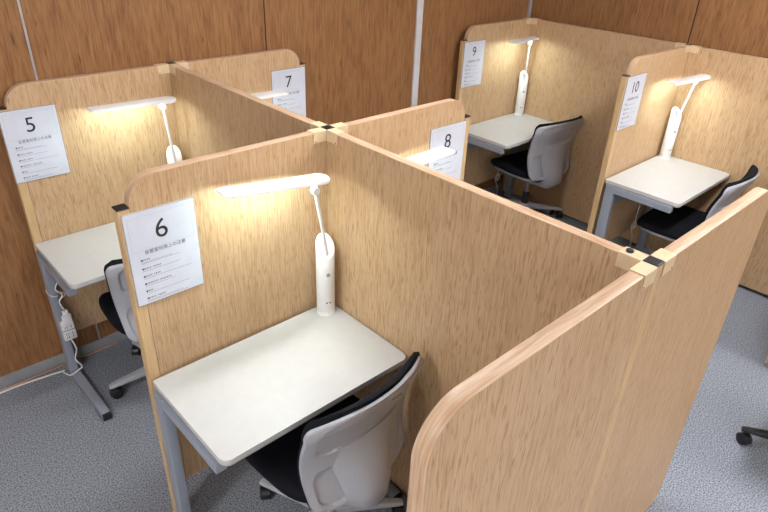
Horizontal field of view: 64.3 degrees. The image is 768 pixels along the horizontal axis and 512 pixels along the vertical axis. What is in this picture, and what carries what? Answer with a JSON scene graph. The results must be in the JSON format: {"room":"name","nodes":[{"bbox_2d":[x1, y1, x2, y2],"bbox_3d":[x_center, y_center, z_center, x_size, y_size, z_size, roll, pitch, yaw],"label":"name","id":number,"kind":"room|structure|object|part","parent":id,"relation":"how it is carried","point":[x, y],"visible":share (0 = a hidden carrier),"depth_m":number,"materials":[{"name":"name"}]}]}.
{"room":"study room","nodes":[
{"label":"study room","id":0,"kind":"room"},
{"bbox_2d":[0,0,528,376],"bbox_3d":[-1.326,-0.793,2.745,6.695,2.750,0.100,-23,38,-37],"label":"wall","id":1,"kind":"structure","parent":0,"point":[357,56],"depth_m":3.03,"materials":[{"name":"brown wood"}]},
{"bbox_2d":[17,0,99,338],"bbox_3d":[-1.453,-0.730,2.563,0.009,2.688,0.003,-23,38,-37],"label":"trim","id":2,"kind":"structure","parent":1,"relation":"attached to","point":[18,2],"depth_m":2.49,"materials":[{"name":"silver metal"}]},
{"bbox_2d":[0,182,503,388],"bbox_3d":[-1.339,0.395,3.377,6.495,0.062,0.008,-23,38,-37],"label":"baseboard","id":3,"kind":"structure","parent":1,"relation":"attached to","point":[11,378],"depth_m":3.11,"materials":[{"name":"grey plastic"}]},
{"bbox_2d":[263,0,266,50],"bbox_3d":[-0.624,-1.084,3.244,0.007,2.688,0.001,-23,38,-37],"label":"trim","id":4,"kind":"structure","parent":1,"relation":"attached to","point":[263,0],"depth_m":3.17,"materials":[{"name":"brown wood"}]},
{"bbox_2d":[411,0,423,106],"bbox_3d":[0.222,-1.439,3.930,0.052,2.688,0.012,-23,38,-37],"label":"trim","id":5,"kind":"structure","parent":1,"relation":"attached to","point":[420,3],"depth_m":3.98,"materials":[{"name":"white metal"}]},
{"bbox_2d":[503,0,532,181],"bbox_3d":[1.095,-1.807,4.639,0.022,2.688,0.022,-23,38,-37],"label":"trim","id":6,"kind":"structure","parent":1,"relation":"attached to","point":[530,1],"depth_m":4.60,"materials":[{"name":"brown wood"}]},
{"bbox_2d":[0,189,767,511],"bbox_3d":[0.833,1.706,1.404,6.695,0.100,6.633,-23,38,-37],"label":"floor","id":7,"kind":"structure","parent":0,"point":[58,453],"depth_m":2.71,"materials":[{"name":"grey carpet"}]},
{"bbox_2d":[0,106,64,355],"bbox_3d":[-1.577,-0.021,2.803,0.037,1.334,0.037,-23,38,-37],"label":"post","id":8,"kind":"object","parent":7,"relation":"on","point":[23,190],"visible":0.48,"depth_m":2.68,"materials":[{"name":"laminate"}]},
{"bbox_2d":[0,370,64,393],"bbox_3d":[-2.287,0.855,2.548,1.816,0.012,0.037,-23,38,-37],"label":"cable","id":9,"kind":"object","parent":7,"relation":"on","point":[62,370],"visible":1,"depth_m":3.00,"materials":[{"name":"white plastic"}]},
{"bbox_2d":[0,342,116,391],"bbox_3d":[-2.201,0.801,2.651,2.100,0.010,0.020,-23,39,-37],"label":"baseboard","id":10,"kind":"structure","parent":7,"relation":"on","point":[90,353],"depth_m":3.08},
{"bbox_2d":[35,222,121,420],"bbox_3d":[-1.157,0.239,2.998,0.746,0.720,0.485,-23,38,-37],"label":"desk","id":11,"kind":"object","parent":7,"relation":"on","point":[77,260],"depth_m":2.76,"materials":[{"name":"white laminate"}]},
{"bbox_3d":[-1.553,0.270,2.910,0.036,0.658,0.056,-23,38,-37],"label":"leg","id":12,"kind":"part","parent":11,"relation":"part of","materials":[{"name":"silver metal"}]},
{"bbox_3d":[-1.404,0.080,2.629,0.036,0.040,0.350,-23,38,-37],"label":"rail","id":13,"kind":"part","parent":11,"relation":"part of","materials":[{"name":"silver metal"}]},
{"bbox_3d":[-1.506,0.329,2.911,0.058,0.175,0.044,-23,38,-37],"label":"power strip","id":14,"kind":"part","parent":11,"relation":"part of","materials":[{"name":"white plastic"}]},
{"bbox_2d":[55,282,82,375],"bbox_3d":[-1.535,0.306,2.888,0.161,0.676,0.046,6,30,5],"label":"power cable","id":15,"kind":"object","parent":11,"relation":"attached to","point":[76,360],"visible":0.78,"depth_m":2.98,"materials":[{"name":"white plastic"}]},
{"bbox_2d":[86,96,181,163],"bbox_3d":[-1.127,-0.437,2.859,0.398,0.593,0.118,-23,38,-37],"label":"desk lamp","id":16,"kind":"object","parent":11,"relation":"on","point":[173,154],"visible":0.57,"depth_m":2.74,"materials":[{"name":"white plastic"}]},
{"bbox_3d":[-1.014,-0.572,2.882,0.013,0.279,0.050,8,30,9],"label":"arm","id":17,"kind":"part","parent":16,"relation":"part of","materials":[{"name":"white plastic"}]},
{"bbox_2d":[99,259,145,398],"bbox_3d":[-1.065,0.234,2.877,0.578,0.856,0.596,-20,37,-34],"label":"office chair","id":18,"kind":"object","parent":7,"relation":"on","point":[115,304],"visible":0.23,"depth_m":2.62,"materials":[{"name":"white plastic"}]},
{"bbox_3d":[-1.075,0.220,2.914,0.480,0.077,0.447,-20,37,-34],"label":"seat","id":19,"kind":"part","parent":18,"relation":"part of","materials":[{"name":"black fabric"}]},
{"bbox_2d":[104,259,127,336],"bbox_3d":[-0.919,0.131,2.650,0.509,0.443,0.140,-20,37,-34],"label":"backrest","id":20,"kind":"object","parent":18,"relation":"on","point":[114,271],"depth_m":2.51,"materials":[{"name":"grey plastic"}]},
{"bbox_2d":[109,386,124,397],"bbox_3d":[-1.283,0.639,2.925,0.062,0.048,0.041,-20,37,-34],"label":"caster wheel","id":21,"kind":"object","parent":18,"relation":"attached to","point":[115,391],"depth_m":2.91,"materials":[{"name":"black plastic"}]},
{"bbox_3d":[-1.193,0.570,2.961,0.273,0.047,0.048,-20,37,-34],"label":"arm","id":22,"kind":"part","parent":18,"relation":"part of","materials":[{"name":"grey plastic"}]},
{"bbox_2d":[131,345,138,354],"bbox_3d":[-1.299,0.480,3.202,0.040,0.048,0.061,-1,30,-6],"label":"caster wheel","id":23,"kind":"object","parent":18,"relation":"attached to","point":[135,348],"depth_m":3.18,"materials":[{"name":"black plastic"}]},
{"bbox_3d":[-1.200,0.472,3.131,0.272,0.047,0.048,20,34,28],"label":"arm","id":24,"kind":"part","parent":18,"relation":"part of","materials":[{"name":"grey plastic"}]},
{"bbox_2d":[111,203,176,511],"bbox_3d":[-0.770,0.439,2.057,0.037,1.334,0.037,-23,38,-37],"label":"post","id":25,"kind":"object","parent":7,"relation":"on","point":[141,316],"visible":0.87,"depth_m":1.93,"materials":[{"name":"laminate"}]},
{"bbox_2d":[154,60,188,150],"bbox_3d":[-1.011,-0.282,3.211,0.152,1.425,0.097,-23,38,-37],"label":"post","id":26,"kind":"object","parent":7,"relation":"on","point":[168,67],"visible":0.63,"depth_m":2.85,"materials":[{"name":"laminate"}]},
{"bbox_2d":[4,65,180,330],"bbox_3d":[-1.299,-0.259,2.957,0.706,1.222,0.035,-23,38,-37],"label":"partition panel","id":27,"kind":"object","parent":26,"relation":"attached to","point":[104,151],"visible":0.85,"depth_m":2.80,"materials":[{"name":"brown wood"}]},
{"bbox_2d":[0,105,69,183],"bbox_3d":[-1.479,-0.475,2.594,0.222,0.311,0.005,-23,38,-37],"label":"sign","id":28,"kind":"object","parent":27,"relation":"attached to","point":[33,137],"visible":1,"depth_m":2.59,"materials":[{"name":"white paper"}]},
{"bbox_2d":[187,49,299,103],"bbox_3d":[-0.753,-0.491,3.404,0.706,1.222,0.035,-23,38,-37],"label":"partition panel","id":29,"kind":"object","parent":26,"relation":"attached to","point":[250,73],"visible":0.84,"depth_m":3.15,"materials":[{"name":"brown wood"}]},
{"bbox_2d":[271,67,305,116],"bbox_3d":[-0.524,-0.878,3.379,0.222,0.311,0.005,-23,38,-37],"label":"sign","id":30,"kind":"object","parent":29,"relation":"attached to","point":[292,81],"visible":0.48,"depth_m":3.37,"materials":[{"name":"white paper"}]},
{"bbox_2d":[171,66,315,160],"bbox_3d":[-0.625,-0.071,2.849,0.035,1.392,1.155,-23,38,-37],"label":"partition panel","id":31,"kind":"object","parent":7,"relation":"on","point":[213,116],"visible":0.28,"depth_m":2.64,"materials":[{"name":"brown wood"}]},
{"bbox_2d":[153,305,405,511],"bbox_3d":[-0.342,0.703,2.247,0.746,0.720,0.485,-23,38,-37],"label":"desk","id":32,"kind":"object","parent":7,"relation":"on","point":[234,401],"visible":0.84,"depth_m":2.04,"materials":[{"name":"white laminate"},{"name":"grey painted steel"}]},
{"bbox_3d":[-0.738,0.734,2.158,0.036,0.658,0.056,-23,38,-37],"label":"leg","id":33,"kind":"part","parent":32,"relation":"part of","materials":[{"name":"silver metal"}]},
{"bbox_3d":[-0.589,0.544,1.878,0.036,0.040,0.350,-23,38,-37],"label":"rail","id":34,"kind":"part","parent":32,"relation":"part of","materials":[{"name":"silver metal"}]},
{"bbox_2d":[214,173,334,316],"bbox_3d":[-0.339,0.010,2.094,0.452,0.634,0.119,-23,38,-37],"label":"desk lamp","id":35,"kind":"object","parent":32,"relation":"on","point":[324,245],"visible":1,"depth_m":2.10,"materials":[{"name":"white plastic"}]},
{"bbox_3d":[-0.218,-0.110,2.126,0.013,0.288,0.092,13,31,18],"label":"arm","id":36,"kind":"part","parent":35,"relation":"part of","materials":[{"name":"white plastic"}]},
{"bbox_2d":[299,62,305,98],"bbox_3d":[-0.485,-0.485,3.698,0.037,1.334,0.037,-23,38,-37],"label":"post","id":37,"kind":"object","parent":7,"relation":"on","point":[301,64],"visible":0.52,"depth_m":3.37,"materials":[{"name":"laminate"}]},
{"bbox_2d":[307,121,347,227],"bbox_3d":[-0.223,0.168,2.481,0.136,1.425,0.136,3,30,1],"label":"post","id":38,"kind":"object","parent":7,"relation":"on","point":[321,131],"visible":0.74,"depth_m":2.11,"materials":[{"name":"laminate"}]},
{"bbox_2d":[124,131,327,478],"bbox_3d":[-0.492,0.201,2.210,0.706,1.222,0.035,-23,38,-37],"label":"partition panel","id":39,"kind":"object","parent":38,"relation":"attached to","point":[258,252],"visible":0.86,"depth_m":2.06,"materials":[{"name":"brown wood"}]},
{"bbox_2d":[122,198,203,306],"bbox_3d":[-0.665,-0.011,1.859,0.222,0.311,0.005,-23,38,-37],"label":"sign","id":40,"kind":"object","parent":39,"relation":"attached to","point":[162,241],"visible":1,"depth_m":1.85,"materials":[{"name":"white paper"}]},
{"bbox_2d":[345,98,464,166],"bbox_3d":[0.054,-0.031,2.658,0.706,1.222,0.035,-23,38,-37],"label":"partition panel","id":41,"kind":"object","parent":38,"relation":"attached to","point":[406,132],"visible":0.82,"depth_m":2.40,"materials":[{"name":"brown wood"}]},
{"bbox_2d":[429,121,465,179],"bbox_3d":[0.265,-0.411,2.618,0.222,0.311,0.005,-23,38,-37],"label":"sign","id":42,"kind":"object","parent":41,"relation":"attached to","point":[452,137],"visible":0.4,"depth_m":2.60,"materials":[{"name":"white paper"}]},
{"bbox_2d":[245,352,421,511],"bbox_3d":[-0.224,0.677,2.163,0.596,0.856,0.578,27,38,36],"label":"office chair","id":43,"kind":"object","parent":7,"relation":"on","point":[341,459],"visible":0.98,"depth_m":1.95,"materials":[{"name":"grey plastic"}]},
{"bbox_2d":[260,485,270,499],"bbox_3d":[-0.479,0.939,2.460,0.040,0.048,0.061,-5,31,-13],"label":"caster wheel","id":44,"kind":"object","parent":43,"relation":"attached to","point":[265,490],"depth_m":2.44,"materials":[{"name":"black plastic"}]},
{"bbox_3d":[-0.373,0.923,2.402,0.272,0.047,0.048,16,32,22],"label":"arm","id":45,"kind":"part","parent":43,"relation":"part of","materials":[{"name":"grey plastic"}]},
{"bbox_3d":[-0.240,0.663,2.199,0.447,0.077,0.480,27,38,36],"label":"seat","id":46,"kind":"part","parent":43,"relation":"part of","materials":[{"name":"black fabric"}]},
{"bbox_2d":[297,352,419,508],"bbox_3d":[-0.059,0.565,1.955,0.140,0.443,0.509,27,38,36],"label":"backrest","id":47,"kind":"object","parent":43,"relation":"on","point":[347,455],"depth_m":1.91,"materials":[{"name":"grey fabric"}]},
{"bbox_3d":[-0.061,0.956,2.368,0.272,0.047,0.048,-3,30,-9],"label":"arm","id":48,"kind":"part","parent":43,"relation":"part of","materials":[{"name":"grey plastic"}]},
{"bbox_2d":[391,505,404,511],"bbox_3d":[0.058,0.995,2.402,0.040,0.048,0.061,-8,31,-18],"label":"caster wheel","id":49,"kind":"object","parent":43,"relation":"attached to","point":[395,508],"depth_m":2.39,"materials":[{"name":"black plastic"}]},
{"bbox_2d":[455,39,467,101],"bbox_3d":[0.520,-0.891,4.484,0.037,1.334,0.037,-23,38,-37],"label":"post","id":50,"kind":"object","parent":7,"relation":"on","point":[458,96],"visible":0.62,"depth_m":4.24,"materials":[{"name":"laminate"}]},
{"bbox_2d":[460,114,470,180],"bbox_3d":[0.322,-0.025,2.951,0.037,1.334,0.037,-23,38,-37],"label":"post","id":51,"kind":"object","parent":7,"relation":"on","point":[467,117],"visible":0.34,"depth_m":2.68,"materials":[{"name":"laminate"}]},
{"bbox_2d":[327,133,627,494],"bbox_3d":[0.181,0.389,2.103,0.035,1.392,1.155,-23,38,-37],"label":"partition panel","id":52,"kind":"object","parent":7,"relation":"on","point":[458,274],"visible":0.49,"depth_m":1.91,"materials":[{"name":"brown wood"}]},
{"bbox_2d":[467,113,553,214],"bbox_3d":[0.946,-0.629,4.676,0.746,0.720,0.485,-23,38,-37],"label":"desk","id":53,"kind":"object","parent":7,"relation":"on","point":[498,134],"visible":0.57,"depth_m":4.47,"materials":[{"name":"white laminate"}]},
{"bbox_3d":[0.825,-0.902,4.691,0.646,0.050,0.032,-23,38,-37],"label":"cross rail","id":54,"kind":"part","parent":53,"relation":"part of","materials":[{"name":"silver metal"}]},
{"bbox_3d":[0.699,-0.788,4.307,0.036,0.040,0.350,-23,38,-37],"label":"rail","id":55,"kind":"part","parent":53,"relation":"part of","materials":[{"name":"silver metal"}]},
{"bbox_2d":[495,155,500,192],"bbox_3d":[0.936,-0.768,4.941,0.052,0.682,0.024,-23,38,-37],"label":"cable","id":56,"kind":"object","parent":53,"relation":"hanging from","point":[497,174],"visible":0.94,"depth_m":5.01,"materials":[{"name":"white plastic"}]},
{"bbox_3d":[1.065,-0.817,5.010,0.036,0.658,0.056,-23,38,-37],"label":"leg","id":57,"kind":"part","parent":53,"relation":"part of","materials":[{"name":"silver metal"}]},
{"bbox_2d":[506,36,538,114],"bbox_3d":[1.000,-1.300,4.520,0.124,0.602,0.430,19,34,26],"label":"desk lamp","id":58,"kind":"object","parent":53,"relation":"on","point":[523,78],"visible":1,"depth_m":4.67,"materials":[{"name":"white plastic"}]},
{"bbox_3d":[1.070,-1.446,4.564,0.013,0.285,0.078,9,30,12],"label":"arm","id":59,"kind":"part","parent":58,"relation":"part of","materials":[{"name":"white plastic"}]},
{"bbox_2d":[503,17,538,192],"bbox_3d":[1.067,-1.142,4.875,0.097,1.422,0.097,-23,38,-37],"label":"post","id":60,"kind":"object","parent":7,"relation":"on","point":[530,21],"visible":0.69,"depth_m":4.54,"materials":[{"name":"laminate"}]},
{"bbox_2d":[461,19,529,185],"bbox_3d":[0.799,-1.129,4.637,0.706,1.222,0.035,-23,38,-37],"label":"partition panel","id":61,"kind":"object","parent":60,"relation":"attached to","point":[503,62],"visible":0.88,"depth_m":4.55,"materials":[{"name":"brown wood"}]},
{"bbox_2d":[461,40,485,87],"bbox_3d":[0.623,-1.345,4.280,0.222,0.311,0.005,-23,38,-37],"label":"sign","id":62,"kind":"object","parent":61,"relation":"attached to","point":[474,51],"visible":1,"depth_m":4.28,"materials":[{"name":"white paper"}]},
{"bbox_2d":[407,270,651,511],"bbox_3d":[0.302,0.739,1.498,0.733,1.392,0.035,-23,38,-37],"label":"partition panel","id":63,"kind":"object","parent":7,"relation":"on","point":[527,431],"visible":1,"depth_m":1.21,"materials":[{"name":"brown wood"}]},
{"bbox_2d":[491,115,583,217],"bbox_3d":[1.105,-0.689,4.655,0.578,0.856,0.596,-18,35,-31],"label":"office chair","id":64,"kind":"object","parent":7,"relation":"on","point":[544,164],"visible":0.98,"depth_m":4.43,"materials":[{"name":"white plastic"}]},
{"bbox_3d":[1.097,-0.703,4.693,0.480,0.077,0.447,-18,35,-31],"label":"seat","id":65,"kind":"part","parent":64,"relation":"part of","materials":[{"name":"black fabric"}]},
{"bbox_3d":[0.975,-0.454,4.915,0.272,0.047,0.048,22,35,31],"label":"arm","id":66,"kind":"part","parent":64,"relation":"part of","materials":[{"name":"grey plastic"}]},
{"bbox_3d":[1.273,-0.392,4.830,0.272,0.047,0.048,3,30,0],"label":"arm","id":67,"kind":"part","parent":64,"relation":"part of","materials":[{"name":"grey plastic"}]},
{"bbox_2d":[526,115,582,176],"bbox_3d":[1.243,-0.788,4.422,0.509,0.443,0.140,-18,35,-31],"label":"backrest","id":68,"kind":"object","parent":64,"relation":"on","point":[548,152],"depth_m":4.38,"materials":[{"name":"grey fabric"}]},
{"bbox_2d":[555,210,562,216],"bbox_3d":[1.392,-0.342,4.844,0.040,0.048,0.061,-2,30,-9],"label":"caster wheel","id":69,"kind":"object","parent":64,"relation":"attached to","point":[559,213],"depth_m":4.83,"materials":[{"name":"black plastic"}]},
{"bbox_2d":[512,19,674,240],"bbox_3d":[1.472,-0.941,4.530,0.035,1.392,1.155,-23,38,-37],"label":"partition panel","id":70,"kind":"object","parent":7,"relation":"on","point":[573,71],"visible":0.61,"depth_m":4.49,"materials":[{"name":"brown wood"}]},
{"bbox_2d":[587,74,630,234],"bbox_3d":[1.327,-0.430,3.737,0.037,1.334,0.037,-23,38,-37],"label":"post","id":71,"kind":"object","parent":7,"relation":"on","point":[613,131],"visible":0.62,"depth_m":3.63,"materials":[{"name":"laminate"}]},
{"bbox_2d":[583,246,676,511],"bbox_3d":[0.566,0.616,1.752,0.152,1.428,0.097,-23,38,-37],"label":"post","id":72,"kind":"object","parent":7,"relation":"on","point":[649,266],"visible":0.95,"depth_m":1.42,"materials":[{"name":"laminate"}]},
{"bbox_3d":[0.571,-0.013,1.418,0.019,0.006,0.019,-15,34,-28],"label":"knob","id":73,"kind":"part","parent":72,"relation":"part of","materials":[{"name":"black plastic"}]},
{"bbox_2d":[594,155,729,254],"bbox_3d":[1.755,-0.170,3.931,0.746,0.720,0.485,-23,38,-37],"label":"desk","id":74,"kind":"object","parent":7,"relation":"on","point":[658,183],"visible":0.64,"depth_m":3.72,"materials":[{"name":"white laminate"}]},
{"bbox_3d":[1.359,-0.139,3.843,0.036,0.658,0.056,-23,38,-37],"label":"leg","id":75,"kind":"part","parent":74,"relation":"part of","materials":[{"name":"silver metal"}]},
{"bbox_3d":[1.634,-0.443,3.946,0.646,0.050,0.032,-23,38,-37],"label":"cross rail","id":76,"kind":"part","parent":74,"relation":"part of","materials":[{"name":"silver metal"}]},
{"bbox_2d":[630,203,640,245],"bbox_3d":[1.744,-0.307,4.195,0.052,0.682,0.024,-23,38,-37],"label":"cable","id":77,"kind":"object","parent":74,"relation":"hanging from","point":[633,224],"visible":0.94,"depth_m":4.24,"materials":[{"name":"white plastic"}]},
{"bbox_3d":[1.508,-0.329,3.562,0.036,0.040,0.350,-23,38,-37],"label":"rail","id":78,"kind":"part","parent":74,"relation":"part of","materials":[{"name":"silver metal"}]},
{"bbox_3d":[1.874,-0.357,4.265,0.036,0.658,0.056,-23,38,-37],"label":"leg","id":79,"kind":"part","parent":74,"relation":"part of","materials":[{"name":"silver metal"}]},
{"bbox_2d":[659,74,710,158],"bbox_3d":[1.805,-0.836,3.807,0.367,0.564,0.176,-23,38,-37],"label":"desk lamp","id":80,"kind":"object","parent":74,"relation":"on","point":[673,124],"visible":1,"depth_m":3.93,"materials":[{"name":"white plastic"}]},
{"bbox_3d":[1.894,-0.973,3.827,0.013,0.255,0.072,-8,31,-17],"label":"arm","id":81,"kind":"part","parent":80,"relation":"part of","materials":[{"name":"white plastic"}]},
{"bbox_2d":[632,42,701,245],"bbox_3d":[1.855,-0.694,4.145,0.097,1.425,0.152,-23,38,-37],"label":"post","id":82,"kind":"object","parent":7,"relation":"on","point":[692,48],"visible":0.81,"depth_m":3.84,"materials":[{"name":"laminate"}]},
{"bbox_2d":[594,46,687,240],"bbox_3d":[1.606,-0.669,3.891,0.706,1.222,0.035,-23,38,-37],"label":"partition panel","id":83,"kind":"object","parent":82,"relation":"attached to","point":[635,144],"visible":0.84,"depth_m":3.79,"materials":[{"name":"brown wood"}]},
{"bbox_2d":[617,73,646,130],"bbox_3d":[1.431,-0.890,3.531,0.222,0.311,0.005,-23,38,-37],"label":"sign","id":84,"kind":"object","parent":83,"relation":"attached to","point":[635,85],"visible":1,"depth_m":3.53,"materials":[{"name":"white paper"}]},
{"bbox_2d":[588,187,767,511],"bbox_3d":[0.869,0.498,1.963,0.737,1.392,0.035,-23,38,-37],"label":"partition panel","id":85,"kind":"object","parent":7,"relation":"on","point":[691,303],"visible":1,"depth_m":1.79,"materials":[{"name":"brown wood"}]},
{"bbox_2d":[637,165,759,241],"bbox_3d":[1.893,-0.189,3.839,0.596,0.856,0.578,27,38,36],"label":"office chair","id":86,"kind":"object","parent":7,"relation":"on","point":[672,226],"visible":0.44,"depth_m":3.75,"materials":[{"name":"black fabric"}]},
{"bbox_3d":[1.878,-0.203,3.874,0.447,0.077,0.480,27,38,36],"label":"seat","id":87,"kind":"part","parent":86,"relation":"part of","materials":[{"name":"black fabric"}]},
{"bbox_2d":[701,165,757,222],"bbox_3d":[2.056,-0.300,3.628,0.140,0.443,0.509,27,38,36],"label":"backrest","id":88,"kind":"object","parent":86,"relation":"on","point":[732,191],"depth_m":3.46,"materials":[{"name":"white plastic"}]},
{"bbox_2d":[636,47,767,294],"bbox_3d":[2.272,-0.485,3.790,0.035,1.392,1.135,-23,38,-37],"label":"partition panel","id":89,"kind":"object","parent":7,"relation":"on","point":[723,126],"visible":0.46,"depth_m":3.80,"materials":[{"name":"brown wood"}]},
{"bbox_2d":[735,426,767,444],"bbox_3d":[1.929,0.566,2.519,0.590,0.856,0.593,-23,38,-37],"label":"office chair","id":90,"kind":"object","parent":7,"relation":"on","point":[744,437],"visible":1,"depth_m":2.80,"materials":[{"name":"black plastic"}]},
{"bbox_2d":[735,432,752,444],"bbox_3d":[1.664,0.828,2.814,0.040,0.048,0.061,-5,31,-13],"label":"caster wheel","id":91,"kind":"object","parent":90,"relation":"attached to","point":[743,438],"depth_m":2.80,"materials":[{"name":"black plastic"}]},
{"bbox_3d":[1.770,0.812,2.756,0.272,0.047,0.048,15,32,21],"label":"arm","id":92,"kind":"part","parent":90,"relation":"part of","materials":[{"name":"black plastic"}]},
{"bbox_3d":[-0.581,-0.004,3.468,0.746,0.720,0.485,-23,38,-37],"label":"desk","id":93,"kind":"object","parent":7,"relation":"on","visible":0},
{"bbox_2d":[250,89,288,98],"bbox_3d":[-0.697,-0.541,3.110,0.465,0.557,0.167,-9,32,-19],"label":"desk lamp","id":94,"kind":"object","parent":93,"relation":"on","point":[269,94],"visible":0.06,"depth_m":3.02,"materials":[{"name":"white plastic"}]},
{"bbox_3d":[0.231,0.459,2.716,0.746,0.720,0.485,-23,38,-37],"label":"desk","id":95,"kind":"object","parent":7,"relation":"on","visible":0},
{"bbox_2d":[407,146,454,164],"bbox_3d":[0.076,-0.115,2.404,0.438,0.574,0.126,-15,34,-28],"label":"desk lamp","id":96,"kind":"object","parent":95,"relation":"on","point":[431,155],"visible":0.03,"depth_m":2.31,"materials":[{"name":"white plastic"}]},
{"bbox_2d":[530,0,767,57],"bbox_3d":[3.309,-0.561,2.683,0.100,2.750,6.433,-23,38,-37],"label":"wall","id":97,"kind":"structure","parent":0,"point":[736,26],"depth_m":3.88,"materials":[{"name":"brown wood"}]},
{"bbox_2d":[687,0,699,43],"bbox_3d":[1.927,-1.340,3.883,0.001,2.688,0.007,-23,38,-37],"label":"trim","id":98,"kind":"structure","parent":97,"relation":"attached to","point":[699,0],"depth_m":3.81,"materials":[{"name":"brown wood"}]}
]}

